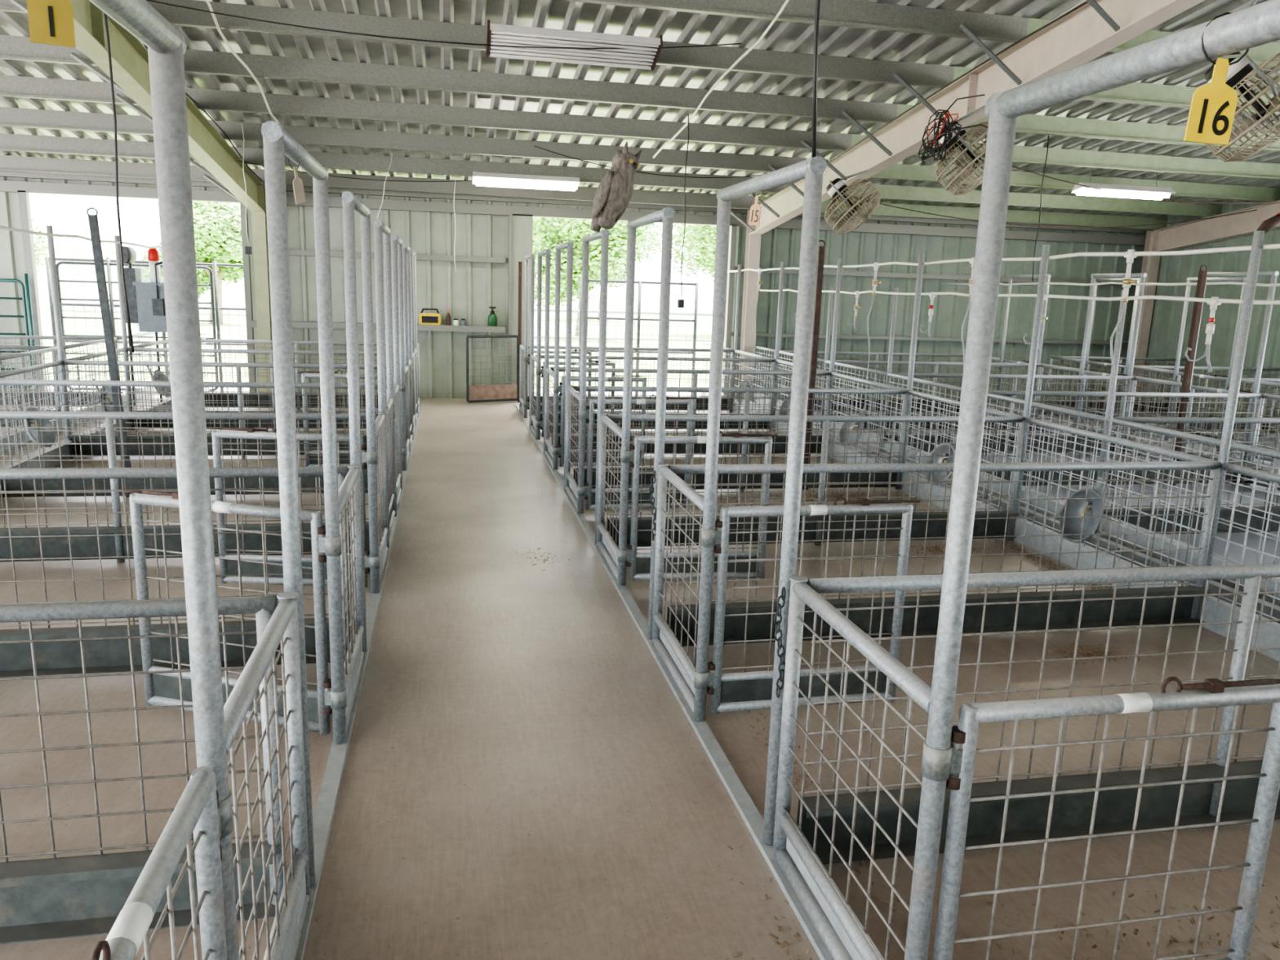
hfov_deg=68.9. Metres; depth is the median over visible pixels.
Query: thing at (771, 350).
fence
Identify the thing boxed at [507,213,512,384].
trim
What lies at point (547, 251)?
archway
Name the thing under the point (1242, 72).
fan
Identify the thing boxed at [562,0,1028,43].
purlin
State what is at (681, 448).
divider
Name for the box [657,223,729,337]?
tree
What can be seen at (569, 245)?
archway
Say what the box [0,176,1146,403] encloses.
wall
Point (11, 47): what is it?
purlin
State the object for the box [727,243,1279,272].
pipe
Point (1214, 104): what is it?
number tag
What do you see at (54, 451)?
fence
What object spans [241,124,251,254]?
hanging cord
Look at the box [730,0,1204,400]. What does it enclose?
girder
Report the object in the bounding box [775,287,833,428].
fence
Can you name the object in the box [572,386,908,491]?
divider
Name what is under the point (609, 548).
fence
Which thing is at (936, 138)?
bundle
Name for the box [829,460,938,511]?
wood shavings
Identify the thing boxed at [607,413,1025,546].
divider
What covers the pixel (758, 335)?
trim
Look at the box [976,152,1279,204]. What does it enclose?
cable
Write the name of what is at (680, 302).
hanging cord
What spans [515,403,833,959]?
curb
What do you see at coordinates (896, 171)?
purlin
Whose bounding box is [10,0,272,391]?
girder
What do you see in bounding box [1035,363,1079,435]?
fence
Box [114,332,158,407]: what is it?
fence
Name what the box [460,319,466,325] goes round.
canister
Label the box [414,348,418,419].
gate
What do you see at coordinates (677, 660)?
fence
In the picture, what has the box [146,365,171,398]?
bowl
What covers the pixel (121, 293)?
fence
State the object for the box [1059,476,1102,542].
bowl
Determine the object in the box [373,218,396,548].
archway
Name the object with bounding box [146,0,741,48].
cable
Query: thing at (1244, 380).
fence
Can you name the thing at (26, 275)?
gate
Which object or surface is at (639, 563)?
gate
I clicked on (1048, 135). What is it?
hanging cord
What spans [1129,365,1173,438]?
fence
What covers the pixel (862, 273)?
trim
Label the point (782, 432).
fence
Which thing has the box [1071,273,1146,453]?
archway
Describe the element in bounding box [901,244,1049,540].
fence
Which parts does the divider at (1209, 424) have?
board, post, rail, post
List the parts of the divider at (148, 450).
board, rail, post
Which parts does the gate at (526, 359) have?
kick plate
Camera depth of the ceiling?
9.39 m
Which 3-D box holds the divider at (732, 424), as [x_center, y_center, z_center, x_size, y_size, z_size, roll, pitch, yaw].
[0.228,-1.080,11.755,3.100,0.932,0.096,-1,12,-12]
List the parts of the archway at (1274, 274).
post, post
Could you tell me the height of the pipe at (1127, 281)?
1.550 m
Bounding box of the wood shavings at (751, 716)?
[737,710,909,927]
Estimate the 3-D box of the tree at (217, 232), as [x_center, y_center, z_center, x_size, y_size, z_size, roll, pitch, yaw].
[-16.832,-8.719,36.412,4.460,5.248,4.484,-2,12,-18]
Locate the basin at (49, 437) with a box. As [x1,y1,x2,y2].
[24,407,55,447]
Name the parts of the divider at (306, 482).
board, rail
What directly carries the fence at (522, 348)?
on the floor
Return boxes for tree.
[31,217,48,274]
[141,200,244,324]
[532,217,556,275]
[532,217,652,337]
[556,221,662,316]
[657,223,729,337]
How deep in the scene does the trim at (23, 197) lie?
12.87 m
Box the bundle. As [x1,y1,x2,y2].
[917,93,987,164]
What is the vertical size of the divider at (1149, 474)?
0.932 m
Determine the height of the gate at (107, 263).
2.100 m
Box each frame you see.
[260,120,346,887]
[904,0,1279,959]
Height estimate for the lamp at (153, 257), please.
0.473 m
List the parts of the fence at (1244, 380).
rail, rail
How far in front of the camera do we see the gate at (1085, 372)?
11.77 m
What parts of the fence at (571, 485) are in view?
corner post, rail, rail, board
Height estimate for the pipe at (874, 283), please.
1.550 m
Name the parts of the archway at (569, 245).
post, post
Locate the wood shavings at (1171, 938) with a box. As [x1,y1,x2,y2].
[733,863,1279,959]
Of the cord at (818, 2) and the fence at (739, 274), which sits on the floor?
the fence at (739, 274)
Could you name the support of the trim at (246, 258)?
attached to the wall at (1066, 317)
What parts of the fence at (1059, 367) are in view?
corner post, rail, board, rail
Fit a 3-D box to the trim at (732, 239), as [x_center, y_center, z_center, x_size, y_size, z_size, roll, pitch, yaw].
[1.429,-2.658,15.006,0.080,2.800,0.100,-1,12,-12]
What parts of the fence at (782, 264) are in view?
board, rail, post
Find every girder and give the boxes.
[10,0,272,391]
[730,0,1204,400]
[1132,200,1279,399]
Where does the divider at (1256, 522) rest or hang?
on the floor
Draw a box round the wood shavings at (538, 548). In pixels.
[515,547,569,571]
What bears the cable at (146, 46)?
attached to the girder at (129, 56)
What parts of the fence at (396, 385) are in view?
rail, board, rail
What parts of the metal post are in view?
post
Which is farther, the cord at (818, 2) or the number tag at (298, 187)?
the number tag at (298, 187)
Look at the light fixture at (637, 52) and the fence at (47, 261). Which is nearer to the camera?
the light fixture at (637, 52)
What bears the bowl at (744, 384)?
attached to the fence at (782, 264)
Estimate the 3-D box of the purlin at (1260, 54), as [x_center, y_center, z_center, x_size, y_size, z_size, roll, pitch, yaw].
[6.769,-3.740,8.433,7.300,0.200,0.130,-1,12,-12]
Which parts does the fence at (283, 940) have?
rail, rail, corner post, board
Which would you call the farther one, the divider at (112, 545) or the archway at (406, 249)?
the archway at (406, 249)
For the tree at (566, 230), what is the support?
on the ground
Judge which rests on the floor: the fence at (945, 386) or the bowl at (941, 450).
the fence at (945, 386)
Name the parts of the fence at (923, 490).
board, rail, post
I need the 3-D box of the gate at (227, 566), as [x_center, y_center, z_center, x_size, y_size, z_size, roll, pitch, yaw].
[-1.924,0.151,5.199,0.933,0.905,0.058,2,12,0]
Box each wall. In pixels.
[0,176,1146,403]
[1141,200,1279,431]
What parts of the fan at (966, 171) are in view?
blade, motor, hanger rod, blade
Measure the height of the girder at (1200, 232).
5.089 m
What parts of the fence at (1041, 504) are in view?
board, rail, post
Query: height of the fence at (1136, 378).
0.936 m
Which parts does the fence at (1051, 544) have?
board, rail, post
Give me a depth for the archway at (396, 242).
8.32 m
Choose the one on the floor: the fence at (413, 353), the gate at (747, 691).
the fence at (413, 353)
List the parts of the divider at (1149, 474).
board, post, rail, post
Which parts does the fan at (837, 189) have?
motor, blade, hanger rod, blade, blade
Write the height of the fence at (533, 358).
0.936 m
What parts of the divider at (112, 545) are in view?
post, board, rail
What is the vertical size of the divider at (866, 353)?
0.932 m
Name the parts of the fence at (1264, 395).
corner post, rail, board, rail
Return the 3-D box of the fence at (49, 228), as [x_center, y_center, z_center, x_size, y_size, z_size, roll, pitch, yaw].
[-5.571,-1.442,9.561,0.074,2.150,1.824,-1,12,-12]
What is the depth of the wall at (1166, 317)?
14.86 m
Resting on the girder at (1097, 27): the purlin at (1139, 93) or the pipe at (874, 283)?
the purlin at (1139, 93)
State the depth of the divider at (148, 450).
9.04 m
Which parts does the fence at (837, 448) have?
board, rail, post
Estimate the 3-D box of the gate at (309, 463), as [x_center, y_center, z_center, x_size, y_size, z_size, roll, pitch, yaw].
[-2.622,-0.555,8.548,0.933,0.905,0.058,-1,12,-14]
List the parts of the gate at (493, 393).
post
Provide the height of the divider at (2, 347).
0.932 m
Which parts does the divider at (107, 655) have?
board, rail, post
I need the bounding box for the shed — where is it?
[33,225,245,315]
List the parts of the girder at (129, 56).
stiffener plate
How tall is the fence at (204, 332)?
2.150 m
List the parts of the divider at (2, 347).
rail, board, post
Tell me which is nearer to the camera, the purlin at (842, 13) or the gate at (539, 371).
the purlin at (842, 13)
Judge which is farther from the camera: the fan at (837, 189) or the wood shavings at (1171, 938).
the fan at (837, 189)
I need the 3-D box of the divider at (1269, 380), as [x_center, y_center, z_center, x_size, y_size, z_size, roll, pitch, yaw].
[8.442,-0.788,11.630,2.500,0.932,0.096,-1,12,-12]
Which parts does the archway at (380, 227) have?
post, post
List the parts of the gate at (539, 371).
kick plate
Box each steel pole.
[86,207,131,497]
[801,240,825,489]
[1169,264,1207,484]
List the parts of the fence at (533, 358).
corner post, rail, rail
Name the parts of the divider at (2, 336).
board, rail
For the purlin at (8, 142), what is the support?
on the girder at (129, 56)
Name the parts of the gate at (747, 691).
kick plate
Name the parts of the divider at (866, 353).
board, rail, post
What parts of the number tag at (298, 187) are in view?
plate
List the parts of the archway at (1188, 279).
post, post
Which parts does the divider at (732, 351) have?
rail, board, post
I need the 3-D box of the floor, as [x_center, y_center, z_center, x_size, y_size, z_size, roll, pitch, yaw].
[-0.212,0.551,6.327,22.100,0.120,18.000,-1,12,-12]
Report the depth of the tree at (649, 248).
53.58 m
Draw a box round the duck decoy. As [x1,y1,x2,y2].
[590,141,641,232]
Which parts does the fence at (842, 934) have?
corner post, board, rail, rail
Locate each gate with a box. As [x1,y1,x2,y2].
[0,273,38,388]
[56,257,223,391]
[91,766,233,959]
[123,488,346,734]
[206,426,379,587]
[297,369,406,466]
[382,397,396,536]
[408,359,413,444]
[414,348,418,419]
[466,261,522,402]
[523,349,594,412]
[535,359,617,437]
[552,373,649,466]
[577,394,696,510]
[617,431,777,580]
[693,496,919,714]
[920,676,1279,959]
[994,359,1035,414]
[1071,370,1128,435]
[1080,360,1128,426]
[1166,372,1227,448]
[1179,385,1257,463]
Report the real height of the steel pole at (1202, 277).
2.154 m
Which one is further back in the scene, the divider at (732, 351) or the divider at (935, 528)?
the divider at (732, 351)
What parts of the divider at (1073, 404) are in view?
board, post, rail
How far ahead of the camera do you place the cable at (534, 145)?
11.26 m
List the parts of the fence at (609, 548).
corner post, rail, board, rail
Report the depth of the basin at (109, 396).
9.75 m
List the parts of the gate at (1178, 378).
kick plate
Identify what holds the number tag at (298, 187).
hanging from the frame at (277, 143)
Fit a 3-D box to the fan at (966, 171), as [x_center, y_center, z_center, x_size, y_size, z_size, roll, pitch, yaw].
[2.846,-2.861,7.956,0.608,0.831,0.753,6,12,18]
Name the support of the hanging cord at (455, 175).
hanging from the ceiling
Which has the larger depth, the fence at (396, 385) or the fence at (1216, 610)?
the fence at (396, 385)
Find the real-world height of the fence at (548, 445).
0.936 m
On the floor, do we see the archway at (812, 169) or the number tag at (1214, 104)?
the archway at (812, 169)
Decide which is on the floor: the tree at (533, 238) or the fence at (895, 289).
the fence at (895, 289)
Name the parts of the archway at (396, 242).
post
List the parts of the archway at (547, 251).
post, post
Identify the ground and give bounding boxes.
[40,295,724,396]
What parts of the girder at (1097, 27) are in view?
stiffener plate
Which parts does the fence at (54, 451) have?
rail, board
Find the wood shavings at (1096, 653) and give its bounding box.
[1040,641,1150,667]
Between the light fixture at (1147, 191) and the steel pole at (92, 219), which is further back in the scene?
the light fixture at (1147, 191)
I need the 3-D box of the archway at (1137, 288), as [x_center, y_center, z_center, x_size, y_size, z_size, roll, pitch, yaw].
[6.771,-1.836,13.520,0.049,2.124,0.930,-1,12,-12]
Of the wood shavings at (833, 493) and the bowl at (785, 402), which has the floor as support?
the wood shavings at (833, 493)
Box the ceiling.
[0,0,1279,217]
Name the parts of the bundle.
red cord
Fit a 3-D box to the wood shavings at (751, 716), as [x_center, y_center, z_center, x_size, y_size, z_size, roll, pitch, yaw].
[0.624,1.140,3.255,0.196,0.011,2.010,-1,12,-12]
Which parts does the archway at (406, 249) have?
post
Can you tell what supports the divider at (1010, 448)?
on the floor
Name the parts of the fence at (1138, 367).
rail, rail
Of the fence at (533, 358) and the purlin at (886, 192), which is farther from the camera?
the purlin at (886, 192)
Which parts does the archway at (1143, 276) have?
post, post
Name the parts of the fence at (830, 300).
board, rail, post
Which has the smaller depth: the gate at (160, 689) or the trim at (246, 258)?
the gate at (160, 689)
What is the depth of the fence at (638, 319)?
16.02 m
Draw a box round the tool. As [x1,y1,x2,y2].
[1256,213,1279,233]
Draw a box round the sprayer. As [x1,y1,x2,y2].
[488,306,498,326]
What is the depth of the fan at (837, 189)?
10.40 m
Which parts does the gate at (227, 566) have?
kick plate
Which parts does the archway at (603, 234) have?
post, post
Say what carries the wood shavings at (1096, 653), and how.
on the floor
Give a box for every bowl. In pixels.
[14,399,55,447]
[91,378,124,411]
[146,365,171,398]
[734,374,755,404]
[778,394,791,422]
[838,407,865,448]
[924,434,956,484]
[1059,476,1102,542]
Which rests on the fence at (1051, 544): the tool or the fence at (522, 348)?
the tool
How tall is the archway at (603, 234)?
2.124 m
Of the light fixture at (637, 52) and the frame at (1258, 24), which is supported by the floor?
the frame at (1258, 24)
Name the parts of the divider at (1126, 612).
board, rail, post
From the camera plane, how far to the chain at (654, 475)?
4.52 m
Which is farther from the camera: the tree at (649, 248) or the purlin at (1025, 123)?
the tree at (649, 248)
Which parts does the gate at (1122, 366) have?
kick plate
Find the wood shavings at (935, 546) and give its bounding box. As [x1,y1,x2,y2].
[882,542,1002,557]
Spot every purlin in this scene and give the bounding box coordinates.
[0,0,954,88]
[0,35,897,123]
[0,75,852,151]
[0,106,806,172]
[0,133,783,193]
[0,155,755,208]
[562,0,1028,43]
[783,181,1222,217]
[826,159,1279,201]
[851,133,1279,179]
[896,103,1279,151]
[953,66,1279,115]
[1026,17,1279,66]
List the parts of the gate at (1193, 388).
kick plate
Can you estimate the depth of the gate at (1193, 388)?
9.96 m
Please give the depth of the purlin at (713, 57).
7.88 m
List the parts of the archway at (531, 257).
post, post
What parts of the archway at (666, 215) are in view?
post, post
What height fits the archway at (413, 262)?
2.124 m
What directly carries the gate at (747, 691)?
attached to the archway at (812, 169)
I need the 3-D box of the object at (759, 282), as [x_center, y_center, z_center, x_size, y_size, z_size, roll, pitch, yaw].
[1.616,-2.124,12.848,0.075,1.550,0.153,-1,12,-12]
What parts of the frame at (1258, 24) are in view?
post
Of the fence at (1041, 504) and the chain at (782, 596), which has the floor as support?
the fence at (1041, 504)
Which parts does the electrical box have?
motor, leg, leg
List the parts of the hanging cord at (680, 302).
cord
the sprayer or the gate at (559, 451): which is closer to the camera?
the gate at (559, 451)
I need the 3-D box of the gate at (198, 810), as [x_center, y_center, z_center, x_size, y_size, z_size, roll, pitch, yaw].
[-0.689,0.982,1.323,0.058,0.905,0.933,-1,12,-12]
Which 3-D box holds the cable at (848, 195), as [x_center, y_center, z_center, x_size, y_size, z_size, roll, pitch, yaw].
[5.726,-3.822,13.298,7.202,0.411,0.011,-1,12,-12]
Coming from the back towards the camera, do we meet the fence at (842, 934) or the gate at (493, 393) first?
the gate at (493, 393)
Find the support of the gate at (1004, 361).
on the floor
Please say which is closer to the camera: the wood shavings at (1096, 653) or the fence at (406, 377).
the wood shavings at (1096, 653)
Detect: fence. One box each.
[0,346,65,455]
[0,360,74,468]
[44,256,247,391]
[46,225,131,458]
[57,337,124,426]
[114,235,171,430]
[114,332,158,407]
[200,331,209,392]
[223,591,310,959]
[337,464,364,733]
[375,412,388,585]
[393,382,401,509]
[404,364,409,465]
[412,351,415,436]
[417,342,420,414]
[519,344,524,416]
[529,354,536,437]
[533,307,725,368]
[544,366,554,466]
[564,385,579,509]
[577,278,698,395]
[596,413,622,581]
[651,462,703,714]
[700,264,741,413]
[732,262,784,431]
[751,286,784,408]
[772,575,931,959]
[773,257,842,439]
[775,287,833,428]
[822,287,898,452]
[826,252,924,489]
[883,373,961,478]
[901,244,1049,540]
[977,289,1127,520]
[986,356,999,414]
[1013,231,1264,619]
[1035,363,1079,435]
[1043,355,1080,418]
[1094,417,1279,606]
[1124,375,1182,461]
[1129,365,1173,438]
[1201,462,1279,661]
[1229,378,1279,462]
[1247,392,1279,490]
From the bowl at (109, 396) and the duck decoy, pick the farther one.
the bowl at (109, 396)
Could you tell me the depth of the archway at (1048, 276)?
13.07 m
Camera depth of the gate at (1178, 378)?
11.83 m
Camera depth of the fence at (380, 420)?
5.82 m
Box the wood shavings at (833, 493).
[737,487,912,504]
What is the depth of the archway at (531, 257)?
12.07 m
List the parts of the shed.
shed door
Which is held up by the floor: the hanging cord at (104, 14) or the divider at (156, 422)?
the divider at (156, 422)
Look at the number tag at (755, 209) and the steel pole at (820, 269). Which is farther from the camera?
the steel pole at (820, 269)
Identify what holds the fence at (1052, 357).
on the floor
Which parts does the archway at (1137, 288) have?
post, post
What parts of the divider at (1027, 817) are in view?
board, rail, post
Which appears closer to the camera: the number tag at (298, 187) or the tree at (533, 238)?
the number tag at (298, 187)
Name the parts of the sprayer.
tank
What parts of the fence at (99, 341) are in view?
rail, board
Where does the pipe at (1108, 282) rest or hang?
attached to the archway
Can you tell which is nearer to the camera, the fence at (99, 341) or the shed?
the fence at (99, 341)
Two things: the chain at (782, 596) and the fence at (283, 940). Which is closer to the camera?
the fence at (283, 940)
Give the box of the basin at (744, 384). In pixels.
[734,379,751,404]
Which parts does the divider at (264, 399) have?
board, rail, post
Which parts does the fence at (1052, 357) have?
corner post, rail, rail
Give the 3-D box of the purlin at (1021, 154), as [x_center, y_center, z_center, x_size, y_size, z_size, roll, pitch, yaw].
[6.082,-4.030,11.796,7.300,0.200,0.130,-1,12,-12]
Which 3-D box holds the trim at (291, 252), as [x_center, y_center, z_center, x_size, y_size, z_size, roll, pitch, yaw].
[-3.670,-3.324,13.858,3.300,0.080,0.140,-1,12,-12]
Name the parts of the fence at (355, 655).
rail, board, rail, corner post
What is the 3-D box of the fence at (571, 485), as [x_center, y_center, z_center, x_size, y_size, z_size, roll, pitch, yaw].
[-0.537,-0.266,7.635,0.053,0.936,0.837,-1,12,-12]
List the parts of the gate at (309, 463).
kick plate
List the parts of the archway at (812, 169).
post, post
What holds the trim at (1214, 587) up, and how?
on the floor
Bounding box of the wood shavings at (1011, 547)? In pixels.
[988,537,1220,643]
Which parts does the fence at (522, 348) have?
rail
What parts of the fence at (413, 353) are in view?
rail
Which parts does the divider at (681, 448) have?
board, rail, post, post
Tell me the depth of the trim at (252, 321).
14.00 m
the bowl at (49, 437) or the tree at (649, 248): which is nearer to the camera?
the bowl at (49, 437)
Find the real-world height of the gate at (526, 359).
0.905 m
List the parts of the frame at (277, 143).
post, post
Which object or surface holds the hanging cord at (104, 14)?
hanging from the roof purlin
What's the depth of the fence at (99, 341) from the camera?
11.04 m
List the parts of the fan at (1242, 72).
hanger rod, motor, blade, blade, blade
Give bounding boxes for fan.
[824,169,880,234]
[934,105,988,195]
[1203,0,1279,162]
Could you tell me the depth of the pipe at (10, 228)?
8.74 m
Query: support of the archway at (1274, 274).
on the floor
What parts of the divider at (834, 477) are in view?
board, rail, post, post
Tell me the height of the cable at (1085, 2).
1.574 m
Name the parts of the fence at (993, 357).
rail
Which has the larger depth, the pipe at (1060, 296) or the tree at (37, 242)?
the tree at (37, 242)
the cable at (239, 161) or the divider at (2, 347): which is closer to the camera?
the divider at (2, 347)
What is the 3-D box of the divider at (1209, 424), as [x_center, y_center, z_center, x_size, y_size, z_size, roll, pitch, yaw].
[8.086,-1.152,13.356,2.500,0.932,0.096,-1,12,-12]
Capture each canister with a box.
[453,318,458,325]
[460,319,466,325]
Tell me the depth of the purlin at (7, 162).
13.31 m
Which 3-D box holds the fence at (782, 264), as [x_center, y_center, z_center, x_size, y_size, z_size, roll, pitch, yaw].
[1.599,-1.875,12.821,0.074,2.150,1.824,-1,12,-12]
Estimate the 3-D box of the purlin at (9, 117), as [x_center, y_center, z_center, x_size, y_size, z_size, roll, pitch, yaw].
[-4.926,-4.027,10.721,14.700,0.200,0.130,-1,12,-12]
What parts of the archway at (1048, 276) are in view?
post, post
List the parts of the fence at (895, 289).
board, rail, post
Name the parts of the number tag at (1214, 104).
plate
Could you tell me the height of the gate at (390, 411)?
0.905 m
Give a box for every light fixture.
[472,155,580,191]
[485,4,662,71]
[1071,167,1175,199]
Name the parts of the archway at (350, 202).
post, post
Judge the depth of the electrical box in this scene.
12.34 m
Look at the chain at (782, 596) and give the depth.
2.79 m
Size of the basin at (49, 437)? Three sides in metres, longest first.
0.370 x 0.270 x 0.101 m
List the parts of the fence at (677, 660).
corner post, rail, board, rail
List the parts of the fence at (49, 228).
post, rail, board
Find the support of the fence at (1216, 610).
on the floor
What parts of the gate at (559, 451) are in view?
kick plate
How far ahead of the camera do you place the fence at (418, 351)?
12.85 m
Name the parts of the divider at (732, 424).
rail, post, board, post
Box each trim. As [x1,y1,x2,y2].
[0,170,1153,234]
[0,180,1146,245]
[17,190,46,389]
[240,202,257,391]
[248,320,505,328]
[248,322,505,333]
[288,248,505,262]
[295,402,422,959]
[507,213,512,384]
[511,213,533,399]
[721,224,736,396]
[731,332,1128,345]
[734,266,1136,286]
[742,400,1279,623]
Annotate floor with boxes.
[0,393,1279,959]
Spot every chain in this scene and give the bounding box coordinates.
[648,470,656,541]
[773,586,786,697]
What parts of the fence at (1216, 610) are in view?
board, rail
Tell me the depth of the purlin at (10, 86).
10.11 m
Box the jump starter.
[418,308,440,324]
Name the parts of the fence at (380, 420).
rail, board, rail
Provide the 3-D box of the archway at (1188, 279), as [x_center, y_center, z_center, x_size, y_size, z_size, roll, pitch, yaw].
[7.126,-1.473,11.793,0.049,2.124,0.930,-1,12,-12]
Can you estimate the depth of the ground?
33.67 m
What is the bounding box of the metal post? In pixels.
[88,0,239,959]
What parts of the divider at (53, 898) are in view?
rail, board, post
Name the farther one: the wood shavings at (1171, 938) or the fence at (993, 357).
the fence at (993, 357)
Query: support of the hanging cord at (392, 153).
hanging from the purlin at (8, 142)
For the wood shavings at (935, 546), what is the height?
0.011 m
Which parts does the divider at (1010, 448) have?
board, post, rail, post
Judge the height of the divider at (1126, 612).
0.932 m
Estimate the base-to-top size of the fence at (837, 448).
2.150 m
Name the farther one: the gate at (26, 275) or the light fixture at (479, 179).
the gate at (26, 275)
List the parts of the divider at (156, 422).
board, rail, post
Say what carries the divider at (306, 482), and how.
on the floor
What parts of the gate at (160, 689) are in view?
kick plate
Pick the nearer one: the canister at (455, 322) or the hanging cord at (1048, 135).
the hanging cord at (1048, 135)
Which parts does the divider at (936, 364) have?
post, board, rail, post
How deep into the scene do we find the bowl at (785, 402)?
11.31 m
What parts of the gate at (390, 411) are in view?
kick plate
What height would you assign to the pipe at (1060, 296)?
0.054 m
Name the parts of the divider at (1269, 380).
board, rail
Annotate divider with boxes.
[0,334,108,406]
[0,345,61,426]
[0,379,386,497]
[0,411,377,562]
[0,466,351,677]
[0,595,286,944]
[62,360,386,457]
[126,347,386,430]
[200,338,393,410]
[523,345,734,411]
[534,354,775,431]
[550,367,831,456]
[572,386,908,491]
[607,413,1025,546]
[666,461,1222,646]
[777,350,963,412]
[796,564,1279,864]
[829,360,1041,431]
[885,372,1134,454]
[979,390,1262,487]
[1049,355,1186,414]
[1101,417,1279,534]
[1130,365,1279,431]
[1231,377,1279,451]
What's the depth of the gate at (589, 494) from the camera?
7.29 m
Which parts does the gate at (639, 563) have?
kick plate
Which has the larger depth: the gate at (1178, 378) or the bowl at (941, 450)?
the gate at (1178, 378)
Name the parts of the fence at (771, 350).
board, rail, post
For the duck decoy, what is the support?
on the archway at (603, 234)
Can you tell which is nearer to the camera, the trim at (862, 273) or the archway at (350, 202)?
the archway at (350, 202)
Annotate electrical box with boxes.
[122,245,167,405]
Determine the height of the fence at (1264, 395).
0.936 m
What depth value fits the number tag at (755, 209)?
3.09 m
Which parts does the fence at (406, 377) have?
rail, board, rail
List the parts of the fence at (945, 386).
board, rail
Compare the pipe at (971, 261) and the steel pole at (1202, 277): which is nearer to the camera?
the pipe at (971, 261)
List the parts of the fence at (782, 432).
board, rail, post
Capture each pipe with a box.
[0,225,161,248]
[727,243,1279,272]
[760,288,1279,304]
[864,262,880,415]
[942,281,1279,286]
[960,257,974,401]
[1102,249,1138,496]
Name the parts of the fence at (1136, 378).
corner post, rail, board, rail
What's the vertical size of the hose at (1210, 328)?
0.474 m
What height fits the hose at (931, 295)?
0.474 m
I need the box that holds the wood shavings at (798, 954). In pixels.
[726,844,812,959]
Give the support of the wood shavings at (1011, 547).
on the floor
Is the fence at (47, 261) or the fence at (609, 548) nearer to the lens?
the fence at (609, 548)
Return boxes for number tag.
[26,0,75,48]
[288,157,306,204]
[748,191,763,225]
[1183,12,1248,145]
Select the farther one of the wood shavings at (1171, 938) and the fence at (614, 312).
the fence at (614, 312)
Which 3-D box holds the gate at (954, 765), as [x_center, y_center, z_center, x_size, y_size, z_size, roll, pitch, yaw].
[1.045,0.876,2.115,0.933,0.905,0.058,-1,12,-12]
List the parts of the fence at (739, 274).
board, rail, post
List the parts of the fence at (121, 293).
post, rail, board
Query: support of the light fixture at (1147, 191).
hanging from the ceiling
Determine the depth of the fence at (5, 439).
9.42 m
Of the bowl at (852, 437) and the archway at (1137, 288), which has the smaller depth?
the bowl at (852, 437)
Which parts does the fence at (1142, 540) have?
board, rail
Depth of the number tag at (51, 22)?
1.01 m
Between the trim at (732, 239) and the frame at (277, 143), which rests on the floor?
the frame at (277, 143)
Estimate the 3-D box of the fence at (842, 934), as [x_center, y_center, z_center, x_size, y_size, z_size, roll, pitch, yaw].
[0.528,0.825,2.454,0.053,0.936,0.837,-1,12,-12]
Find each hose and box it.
[847,290,861,331]
[919,292,936,339]
[1184,297,1221,372]
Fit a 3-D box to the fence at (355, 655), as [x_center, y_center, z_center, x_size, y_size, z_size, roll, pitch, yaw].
[-1.218,0.474,3.898,0.053,0.936,0.837,-1,12,-12]
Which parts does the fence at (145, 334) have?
post, rail, board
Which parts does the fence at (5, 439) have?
rail, board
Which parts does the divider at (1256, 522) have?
board, rail, post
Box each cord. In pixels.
[103,12,134,352]
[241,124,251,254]
[377,153,392,218]
[453,175,456,272]
[677,114,688,307]
[812,0,820,157]
[1031,134,1048,281]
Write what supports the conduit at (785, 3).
attached to the roof purlin
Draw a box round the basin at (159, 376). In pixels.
[152,369,171,398]
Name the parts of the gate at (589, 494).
kick plate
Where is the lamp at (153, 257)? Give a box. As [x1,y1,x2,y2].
[147,245,159,282]
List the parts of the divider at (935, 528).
board, rail, post, post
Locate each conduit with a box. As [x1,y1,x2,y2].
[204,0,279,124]
[652,0,789,158]
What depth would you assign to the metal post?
1.51 m
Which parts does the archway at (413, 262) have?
post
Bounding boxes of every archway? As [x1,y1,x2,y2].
[341,191,379,651]
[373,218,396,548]
[391,233,406,490]
[402,243,413,453]
[410,249,418,427]
[524,253,534,427]
[535,248,551,453]
[552,241,573,488]
[577,229,609,543]
[617,207,674,639]
[693,155,826,846]
[995,274,1051,430]
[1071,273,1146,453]
[1084,278,1141,429]
[1164,277,1246,451]
[1178,271,1279,462]
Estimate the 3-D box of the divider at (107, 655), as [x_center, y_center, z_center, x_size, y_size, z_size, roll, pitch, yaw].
[-2.839,0.417,3.934,3.100,0.932,0.096,-1,12,-12]
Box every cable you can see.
[142,42,262,181]
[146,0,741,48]
[239,160,472,182]
[533,145,761,177]
[758,1,1088,204]
[848,195,1257,227]
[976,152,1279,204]
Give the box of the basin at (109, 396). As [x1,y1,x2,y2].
[99,386,124,411]
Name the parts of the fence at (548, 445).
corner post, rail, rail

